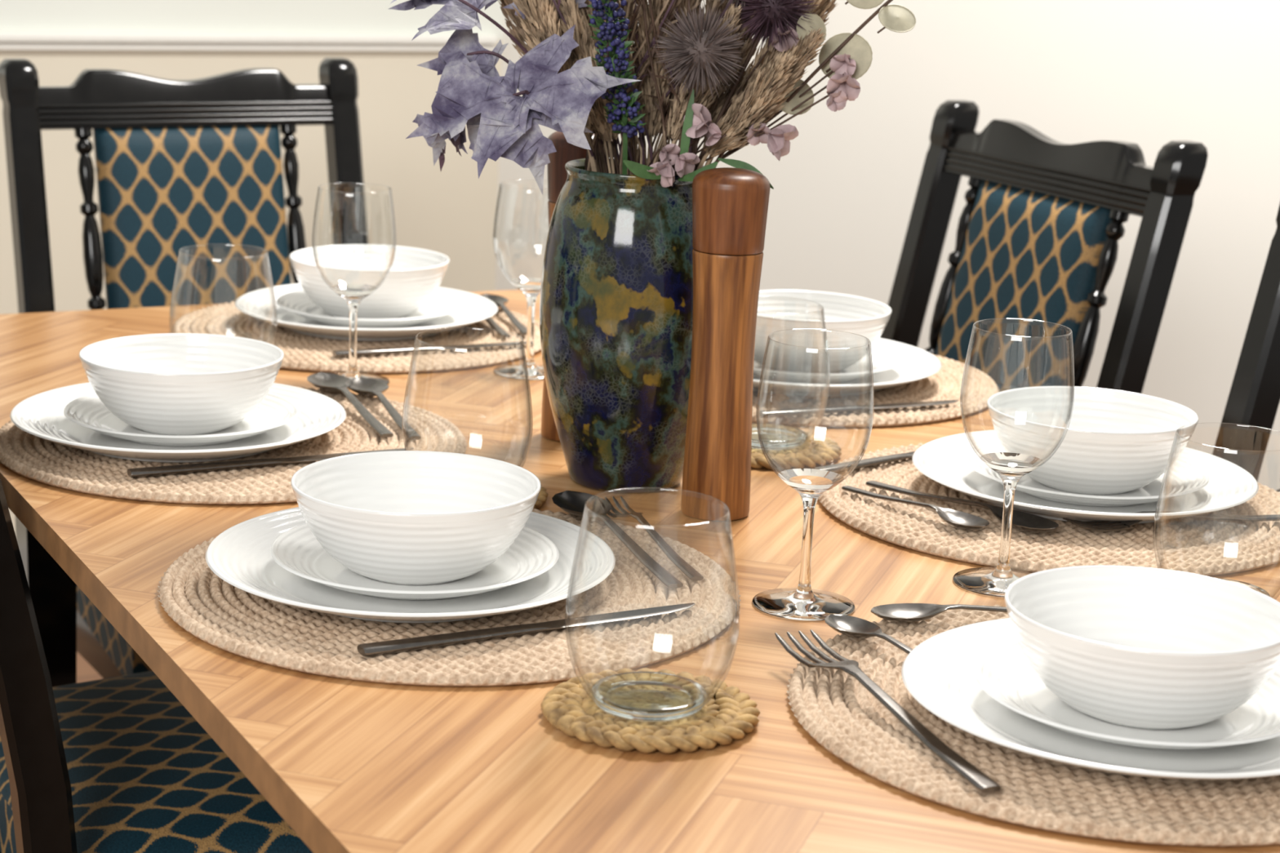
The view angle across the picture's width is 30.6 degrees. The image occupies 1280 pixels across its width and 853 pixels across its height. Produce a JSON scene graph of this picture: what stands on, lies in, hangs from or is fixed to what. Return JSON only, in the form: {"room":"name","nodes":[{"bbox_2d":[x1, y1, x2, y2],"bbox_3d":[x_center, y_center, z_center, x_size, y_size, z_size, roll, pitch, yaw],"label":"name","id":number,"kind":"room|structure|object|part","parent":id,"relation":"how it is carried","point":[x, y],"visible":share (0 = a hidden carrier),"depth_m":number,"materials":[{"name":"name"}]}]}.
{"room":"dining room","nodes":[
{"label":"dining room","id":0,"kind":"room"},
{"bbox_2d":[76,651,103,683],"bbox_3d":[0.267,0.874,1.781,6.400,0.040,6.400,-4,15,-27],"label":"floor","id":1,"kind":"structure","parent":0,"point":[85,672],"depth_m":3.59,"materials":[{"name":"brown wood"}]},
{"bbox_2d":[0,478,313,852],"bbox_3d":[-0.389,0.258,2.041,0.593,0.984,0.504,-5,15,-28],"label":"dining chair","id":2,"kind":"object","parent":1,"relation":"on","point":[119,764],"visible":0.36,"depth_m":1.88,"materials":[{"name":"fabric"}]},
{"bbox_3d":[-0.334,0.305,2.083,0.465,0.097,0.504,-5,15,-28],"label":"seat","id":3,"kind":"part","parent":2,"relation":"part of","materials":[{"name":"fabric"}]},
{"bbox_2d":[0,57,368,678],"bbox_3d":[-0.445,0.087,2.752,0.504,0.984,0.593,-5,15,-29],"label":"dining chair","id":4,"kind":"object","parent":1,"relation":"on","point":[180,164],"visible":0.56,"depth_m":2.85,"materials":[{"name":"paint"}]},
{"bbox_3d":[-0.433,0.385,2.779,0.478,0.395,0.477,-5,15,-29],"label":"frame","id":5,"kind":"part","parent":4,"relation":"part of","materials":[{"name":"paint"}]},
{"bbox_3d":[-0.416,0.154,2.711,0.504,0.097,0.465,-5,15,-29],"label":"seat","id":6,"kind":"part","parent":4,"relation":"part of","materials":[{"name":"fabric"}]},
{"bbox_3d":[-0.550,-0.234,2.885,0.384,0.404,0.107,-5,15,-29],"label":"crest rail","id":7,"kind":"part","parent":4,"relation":"part of","materials":[{"name":"paint"}]},
{"bbox_3d":[-0.547,-0.216,2.884,0.234,0.306,0.092,-5,15,-29],"label":"panel","id":8,"kind":"part","parent":4,"relation":"part of","materials":[{"name":"fabric"}]},
{"bbox_2d":[0,289,1279,852],"bbox_3d":[0.000,0.413,1.964,0.956,0.750,1.705,-4,15,-27],"label":"dining table","id":9,"kind":"object","parent":1,"relation":"on","point":[349,766],"visible":0.28,"depth_m":1.38,"materials":[{"name":"brown wood"}]},
{"bbox_3d":[-0.613,0.290,2.424,0.052,0.728,0.052,-5,15,-27],"label":"leg","id":10,"kind":"part","parent":9,"relation":"part of","materials":[{"name":"paint"}]},
{"bbox_2d":[168,244,277,342],"bbox_3d":[-0.392,-0.106,2.198,0.100,0.120,0.100,-4,15,-27],"label":"drinking glass","id":11,"kind":"object","parent":9,"relation":"on","point":[201,244],"visible":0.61,"depth_m":2.19,"materials":[{"name":"clear glass"}]},
{"bbox_2d":[0,386,467,504],"bbox_3d":[-0.340,0.010,1.954,0.392,0.009,0.392,0,13,-9],"label":"woven placemat","id":12,"kind":"object","parent":9,"relation":"on","point":[31,456],"visible":0.28,"depth_m":1.85,"materials":[{"name":"wicker"}]},
{"bbox_2d":[9,382,346,462],"bbox_3d":[-0.380,-0.002,1.933,0.272,0.022,0.272,2,13,0],"label":"dinner plate","id":13,"kind":"object","parent":12,"relation":"on","point":[42,415],"visible":0.54,"depth_m":1.91,"materials":[{"name":"ceramic"}]},
{"bbox_2d":[63,391,300,446],"bbox_3d":[-0.378,-0.006,1.932,0.192,0.018,0.192,14,18,40],"label":"plate","id":14,"kind":"object","parent":13,"relation":"on","point":[275,411],"visible":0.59,"depth_m":1.92,"materials":[{"name":"ceramic"}]},
{"bbox_2d":[79,333,284,435],"bbox_3d":[-0.377,-0.031,1.923,0.165,0.060,0.165,-6,16,-32],"label":"bowl","id":15,"kind":"object","parent":14,"relation":"on","point":[168,384],"visible":0.99,"depth_m":1.88,"materials":[{"name":"ceramic"}]},
{"bbox_2d":[127,447,413,477],"bbox_3d":[-0.289,0.027,1.857,0.238,0.006,0.016,-5,15,-27],"label":"table knife","id":16,"kind":"object","parent":12,"relation":"on","point":[192,468],"visible":0.84,"depth_m":1.83,"materials":[{"name":"metal"}]},
{"bbox_2d":[306,372,393,437],"bbox_3d":[-0.253,-0.022,2.056,0.040,0.012,0.224,-3,14,-22],"label":"spoon","id":17,"kind":"object","parent":12,"relation":"on","point":[330,382],"visible":1,"depth_m":2.09,"materials":[{"name":"metal"}]},
{"bbox_2d":[345,377,421,439],"bbox_3d":[-0.223,-0.018,2.047,0.037,0.012,0.210,-2,14,-19],"label":"spoon","id":18,"kind":"object","parent":12,"relation":"on","point":[367,387],"visible":1,"depth_m":2.08,"materials":[{"name":"metal"}]},
{"bbox_2d":[311,182,396,389],"bbox_3d":[-0.268,-0.132,2.187,0.078,0.185,0.078,-4,15,-27],"label":"wine glass","id":19,"kind":"object","parent":9,"relation":"on","point":[353,294],"visible":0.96,"depth_m":2.20,"materials":[{"name":"clear glass"}]},
{"bbox_2d":[170,301,541,373],"bbox_3d":[-0.288,-0.100,2.429,0.392,0.009,0.392,6,14,17],"label":"woven placemat","id":20,"kind":"object","parent":9,"relation":"on","point":[302,352],"visible":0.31,"depth_m":2.35,"materials":[{"name":"wicker"}]},
{"bbox_2d":[235,283,497,340],"bbox_3d":[-0.285,-0.117,2.436,0.272,0.022,0.272,11,16,33],"label":"dinner plate","id":21,"kind":"object","parent":20,"relation":"on","point":[258,304],"visible":0.54,"depth_m":2.42,"materials":[{"name":"ceramic"}]},
{"bbox_2d":[275,289,462,328],"bbox_3d":[-0.282,-0.121,2.436,0.192,0.018,0.192,14,18,40],"label":"plate","id":22,"kind":"object","parent":21,"relation":"on","point":[297,302],"visible":0.57,"depth_m":2.42,"materials":[{"name":"ceramic"}]},
{"bbox_2d":[288,244,449,319],"bbox_3d":[-0.281,-0.146,2.427,0.165,0.060,0.165,-6,16,-32],"label":"bowl","id":23,"kind":"object","parent":22,"relation":"on","point":[415,275],"visible":0.88,"depth_m":2.38,"materials":[{"name":"ceramic"}]},
{"bbox_2d":[332,341,526,357],"bbox_3d":[-0.202,-0.078,2.318,0.214,0.006,0.015,-4,15,-27],"label":"table knife","id":24,"kind":"object","parent":20,"relation":"on","point":[337,353],"visible":0.87,"depth_m":2.30,"materials":[{"name":"metal"}]},
{"bbox_2d":[484,316,510,337],"bbox_3d":[-0.168,-0.120,2.484,0.025,0.013,0.203,-2,14,-18],"label":"fork","id":25,"kind":"object","parent":20,"relation":"on","point":[490,321],"visible":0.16,"depth_m":2.42,"materials":[{"name":"metal"}]},
{"bbox_2d":[479,293,527,335],"bbox_3d":[-0.143,-0.122,2.499,0.035,0.012,0.195,-2,14,-16],"label":"spoon","id":26,"kind":"object","parent":20,"relation":"on","point":[499,300],"visible":0.71,"depth_m":2.50,"materials":[{"name":"metal"}]},
{"bbox_2d":[157,508,741,686],"bbox_3d":[-0.127,0.107,1.583,0.392,0.009,0.392,-7,16,-36],"label":"woven placemat","id":27,"kind":"object","parent":9,"relation":"on","point":[228,618],"visible":0.37,"depth_m":1.48,"materials":[{"name":"wicker"}]},
{"bbox_2d":[205,506,615,622],"bbox_3d":[-0.153,0.094,1.565,0.272,0.022,0.272,11,16,33],"label":"dinner plate","id":28,"kind":"object","parent":27,"relation":"on","point":[241,556],"visible":0.57,"depth_m":1.53,"materials":[{"name":"ceramic"}]},
{"bbox_2d":[270,523,559,599],"bbox_3d":[-0.150,0.090,1.564,0.192,0.018,0.192,14,18,40],"label":"plate","id":29,"kind":"object","parent":28,"relation":"on","point":[297,550],"visible":0.55,"depth_m":1.55,"materials":[{"name":"ceramic"}]},
{"bbox_2d":[290,450,541,585],"bbox_3d":[-0.149,0.065,1.556,0.165,0.060,0.165,-3,14,-21],"label":"bowl","id":30,"kind":"object","parent":29,"relation":"on","point":[412,517],"visible":1,"depth_m":1.52,"materials":[{"name":"ceramic"}]},
{"bbox_2d":[357,602,695,656],"bbox_3d":[-0.066,0.127,1.477,0.238,0.006,0.016,-5,15,-29],"label":"table knife","id":31,"kind":"object","parent":27,"relation":"on","point":[377,648],"visible":0.99,"depth_m":1.46,"materials":[{"name":"metal"}]},
{"bbox_2d":[551,490,683,588],"bbox_3d":[-0.016,0.078,1.677,0.040,0.012,0.228,-3,14,-21],"label":"spoon","id":32,"kind":"object","parent":27,"relation":"on","point":[571,502],"visible":1,"depth_m":1.71,"materials":[{"name":"metal"}]},
{"bbox_2d":[597,496,703,581],"bbox_3d":[0.008,0.077,1.678,0.023,0.013,0.188,-2,14,-19],"label":"fork","id":33,"kind":"object","parent":27,"relation":"on","point":[683,566],"visible":1,"depth_m":1.67,"materials":[{"name":"metal"}]},
{"bbox_2d":[493,179,543,379],"bbox_3d":[-0.104,-0.142,2.260,0.078,0.185,0.078,-4,15,-27],"label":"wine glass","id":34,"kind":"object","parent":9,"relation":"on","point":[530,286],"visible":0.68,"depth_m":2.27,"materials":[{"name":"clear glass"}]},
{"bbox_2d":[533,487,548,508],"bbox_3d":[-0.135,0.052,1.811,0.127,0.010,0.128,5,14,10],"label":"coaster","id":35,"kind":"object","parent":9,"relation":"on","point":[543,495],"visible":0.02,"depth_m":1.80,"materials":[{"name":"beige wicker"}]},
{"bbox_2d":[401,327,533,463],"bbox_3d":[-0.132,-0.010,1.796,0.100,0.120,0.100,-4,15,-27],"label":"wine glass","id":36,"kind":"object","parent":35,"relation":"on","point":[446,327],"visible":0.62,"depth_m":1.79,"materials":[{"name":"clear glass"}]},
{"bbox_2d":[541,131,613,441],"bbox_3d":[-0.054,-0.121,2.001,0.058,0.267,0.058,-4,15,-27],"label":"pepper mill","id":37,"kind":"object","parent":9,"relation":"on","point":[566,152],"visible":0.25,"depth_m":1.96,"materials":[{"name":"brown wood"}]},
{"bbox_2d":[539,158,704,493],"bbox_3d":[-0.007,-0.081,1.861,0.147,0.254,0.147,-4,15,-27],"label":"ceramic vase","id":38,"kind":"object","parent":9,"relation":"on","point":[616,300],"visible":0.78,"depth_m":1.80,"materials":[{"name":"ceramic"}]},
{"bbox_2d":[388,0,915,195],"bbox_3d":[-0.003,-0.303,1.813,0.375,0.412,0.234,-4,15,-27],"label":"dried flower arrangement","id":39,"kind":"object","parent":38,"relation":"in","point":[580,73],"visible":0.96,"depth_m":1.78,"materials":[{"name":"purple plant"}]},
{"bbox_3d":[0.044,-0.296,1.830,0.325,0.394,0.145,2,13,-4],"label":"stem","id":40,"kind":"part","parent":39,"relation":"part of","materials":[{"name":"beige plant"}]},
{"bbox_2d":[540,667,759,754],"bbox_3d":[0.006,0.165,1.361,0.128,0.010,0.127,-4,15,-27],"label":"coaster","id":41,"kind":"object","parent":9,"relation":"on","point":[730,714],"visible":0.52,"depth_m":1.33,"materials":[{"name":"beige wicker"}]},
{"bbox_2d":[564,487,739,721],"bbox_3d":[0.007,0.103,1.342,0.100,0.120,0.100,-4,15,-27],"label":"drinking glass","id":42,"kind":"object","parent":41,"relation":"on","point":[643,696],"visible":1,"depth_m":1.35,"materials":[{"name":"clear glass"}]},
{"bbox_2d":[680,167,769,521],"bbox_3d":[0.063,-0.063,1.775,0.058,0.267,0.058,-4,15,-27],"label":"pepper mill","id":43,"kind":"object","parent":9,"relation":"on","point":[730,205],"visible":1,"depth_m":1.75,"materials":[{"name":"brown wood"}]},
{"bbox_2d":[751,431,841,470],"bbox_3d":[0.109,0.017,2.002,0.127,0.010,0.128,12,16,35],"label":"coaster","id":44,"kind":"object","parent":9,"relation":"on","point":[820,450],"visible":0.42,"depth_m":1.96,"materials":[{"name":"beige wicker"}]},
{"bbox_2d":[751,296,830,449],"bbox_3d":[0.112,-0.045,1.987,0.100,0.120,0.100,-4,15,-27],"label":"wine glass","id":45,"kind":"object","parent":44,"relation":"on","point":[772,436],"visible":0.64,"depth_m":1.99,"materials":[{"name":"clear glass"}]},
{"bbox_2d":[751,328,874,620],"bbox_3d":[0.115,0.032,1.563,0.078,0.185,0.078,-4,15,-27],"label":"wine glass","id":46,"kind":"object","parent":9,"relation":"on","point":[802,602],"visible":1,"depth_m":1.57,"materials":[{"name":"clear glass"}]},
{"bbox_2d":[751,353,999,426],"bbox_3d":[0.155,-0.048,2.288,0.392,0.009,0.392,-2,14,-18],"label":"woven placemat","id":47,"kind":"object","parent":9,"relation":"on","point":[946,384],"visible":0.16,"depth_m":2.18,"materials":[{"name":"wicker"}]},
{"bbox_2d":[752,337,941,396],"bbox_3d":[0.155,-0.059,2.267,0.272,0.022,0.272,2,13,0],"label":"dinner plate","id":48,"kind":"object","parent":47,"relation":"on","point":[917,364],"visible":0.32,"depth_m":2.22,"materials":[{"name":"ceramic"}]},
{"bbox_2d":[753,344,902,383],"bbox_3d":[0.158,-0.063,2.266,0.192,0.018,0.192,1,13,-7],"label":"plate","id":49,"kind":"object","parent":48,"relation":"on","point":[882,358],"visible":0.42,"depth_m":2.21,"materials":[{"name":"ceramic"}]},
{"bbox_2d":[754,289,891,373],"bbox_3d":[0.159,-0.088,2.257,0.165,0.060,0.165,-3,14,-21],"label":"bowl","id":50,"kind":"object","parent":49,"relation":"on","point":[863,317],"visible":0.83,"depth_m":2.21,"materials":[{"name":"ceramic"}]},
{"bbox_2d":[757,400,958,417],"bbox_3d":[0.203,-0.017,2.133,0.210,0.006,0.015,-4,15,-24],"label":"table knife","id":51,"kind":"object","parent":47,"relation":"on","point":[811,411],"visible":0.99,"depth_m":2.12,"materials":[{"name":"metal"}]},
{"bbox_2d":[952,318,1074,597],"bbox_3d":[0.260,0.021,1.631,0.078,0.185,0.078,-4,15,-27],"label":"wine glass","id":52,"kind":"object","parent":9,"relation":"on","point":[1011,467],"visible":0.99,"depth_m":1.64,"materials":[{"name":"clear glass"}]},
{"bbox_2d":[786,604,1279,846],"bbox_3d":[0.283,0.169,1.394,0.392,0.009,0.392,4,13,8],"label":"woven placemat","id":53,"kind":"object","parent":9,"relation":"on","point":[834,708],"visible":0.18,"depth_m":1.28,"materials":[{"name":"wicker"}]},
{"bbox_2d":[824,613,912,654],"bbox_3d":[0.164,0.140,1.452,0.029,0.010,0.147,-7,16,-33],"label":"spoon","id":54,"kind":"object","parent":53,"relation":"on","point":[847,625],"visible":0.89,"depth_m":1.50,"materials":[{"name":"metal"}]},
{"bbox_2d":[774,629,1000,792],"bbox_3d":[0.142,0.160,1.354,0.031,0.013,0.249,-3,14,-21],"label":"fork","id":55,"kind":"object","parent":53,"relation":"on","point":[980,780],"visible":1,"depth_m":1.34,"materials":[{"name":"metal"}]},
{"bbox_2d":[871,603,1007,622],"bbox_3d":[0.228,0.122,1.539,0.158,0.010,0.031,-1,14,-13],"label":"spoon","id":56,"kind":"object","parent":53,"relation":"on","point":[897,612],"visible":0.79,"depth_m":1.53,"materials":[{"name":"metal"}]},
{"bbox_2d":[901,617,1279,779],"bbox_3d":[0.288,0.162,1.357,0.272,0.022,0.272,2,13,0],"label":"dinner plate","id":57,"kind":"object","parent":53,"relation":"on","point":[939,673],"visible":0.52,"depth_m":1.31,"materials":[{"name":"ceramic"}]},
{"bbox_2d":[974,640,1279,749],"bbox_3d":[0.290,0.158,1.356,0.192,0.018,0.192,1,13,-7],"label":"plate","id":58,"kind":"object","parent":57,"relation":"on","point":[1003,672],"visible":0.51,"depth_m":1.33,"materials":[{"name":"ceramic"}]},
{"bbox_2d":[1004,564,1279,729],"bbox_3d":[0.291,0.133,1.348,0.165,0.060,0.165,-3,14,-21],"label":"bowl","id":59,"kind":"object","parent":58,"relation":"on","point":[1141,647],"visible":1,"depth_m":1.36,"materials":[{"name":"ceramic"}]},
{"bbox_2d":[818,443,1279,576],"bbox_3d":[0.336,0.060,1.860,0.392,0.009,0.392,15,18,43],"label":"woven placemat","id":60,"kind":"object","parent":9,"relation":"on","point":[1205,547],"visible":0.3,"depth_m":1.76,"materials":[{"name":"wicker"}]},
{"bbox_2d":[813,450,915,472],"bbox_3d":[0.221,0.025,1.959,0.205,0.006,0.015,-9,17,-39],"label":"table knife","id":61,"kind":"object","parent":60,"relation":"on","point":[846,466],"visible":0.47,"depth_m":1.92,"materials":[{"name":"metal"}]},
{"bbox_2d":[841,485,989,529],"bbox_3d":[0.210,0.060,1.794,0.029,0.010,0.150,-8,17,-38],"label":"spoon","id":62,"kind":"object","parent":60,"relation":"on","point":[959,519],"visible":1,"depth_m":1.77,"materials":[{"name":"metal"}]},
{"bbox_2d":[865,480,1058,533],"bbox_3d":[0.246,0.060,1.800,0.035,0.012,0.186,-10,18,-42],"label":"spoon","id":63,"kind":"object","parent":60,"relation":"on","point":[1021,521],"visible":0.94,"depth_m":1.77,"materials":[{"name":"metal"}]},
{"bbox_2d":[911,430,1258,524],"bbox_3d":[0.353,0.044,1.867,0.272,0.022,0.272,2,13,0],"label":"dinner plate","id":64,"kind":"object","parent":60,"relation":"on","point":[942,460],"visible":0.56,"depth_m":1.84,"materials":[{"name":"ceramic"}]},
{"bbox_2d":[964,440,1209,506],"bbox_3d":[0.356,0.040,1.866,0.192,0.018,0.192,1,13,-7],"label":"plate","id":65,"kind":"object","parent":64,"relation":"on","point":[1184,477],"visible":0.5,"depth_m":1.84,"materials":[{"name":"ceramic"}]},
{"bbox_2d":[986,386,1198,494],"bbox_3d":[0.357,0.015,1.857,0.165,0.060,0.165,-3,14,-21],"label":"bowl","id":66,"kind":"object","parent":65,"relation":"on","point":[1115,442],"visible":0.95,"depth_m":1.82,"materials":[{"name":"ceramic"}]},
{"bbox_2d":[1062,511,1279,531],"bbox_3d":[0.419,0.070,1.783,0.207,0.013,0.026,-2,14,-20],"label":"knife","id":67,"kind":"object","parent":60,"relation":"on","point":[1097,526],"visible":0.84,"depth_m":1.77,"materials":[{"name":"metal"}]},
{"bbox_2d":[1152,422,1279,599],"bbox_3d":[0.407,0.065,1.615,0.100,0.120,0.100,-4,15,-27],"label":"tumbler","id":68,"kind":"object","parent":9,"relation":"on","point":[1240,583],"visible":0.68,"depth_m":1.64,"materials":[{"name":"clear glass"}]},
{"bbox_2d":[880,99,1208,394],"bbox_3d":[0.200,0.160,2.560,0.593,0.984,0.504,-4,15,-26],"label":"dining chair","id":69,"kind":"object","parent":1,"relation":"on","point":[1040,227],"visible":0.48,"depth_m":2.55,"materials":[{"name":"paint"}]},
{"bbox_3d":[0.414,-0.109,2.601,0.092,0.306,0.234,-4,15,-26],"label":"panel","id":70,"kind":"part","parent":69,"relation":"part of","materials":[{"name":"fabric"}]},
{"bbox_3d":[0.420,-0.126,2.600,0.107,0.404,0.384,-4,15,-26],"label":"crest rail","id":71,"kind":"part","parent":69,"relation":"part of","materials":[{"name":"paint"}]},
{"bbox_2d":[1212,204,1279,492],"bbox_3d":[0.447,0.309,1.974,0.593,0.984,0.504,-4,15,-26],"label":"dining chair","id":72,"kind":"object","parent":1,"relation":"on","point":[1254,396],"visible":0.02,"depth_m":2.17,"materials":[{"name":"paint"}]},
{"bbox_2d":[0,0,502,533],"bbox_3d":[-1.866,-0.863,3.104,3.650,2.555,0.100,-4,15,-27],"label":"wall","id":73,"kind":"structure","parent":0,"point":[450,211],"depth_m":3.84,"materials":[{"name":"paint"}]},
{"bbox_2d":[0,31,497,51],"bbox_3d":[-1.852,-0.521,3.130,3.620,0.027,0.018,-4,15,-27],"label":"trim","id":74,"kind":"structure","parent":73,"relation":"attached to","point":[37,41],"depth_m":3.73,"materials":[{"name":"white paint"}]},
{"bbox_2d":[495,0,1279,490],"bbox_3d":[1.225,-0.709,3.010,3.424,2.550,0.100,11,16,32],"label":"wall","id":75,"kind":"structure","parent":0,"point":[1150,74],"depth_m":3.42,"materials":[{"name":"paint"}]}
]}

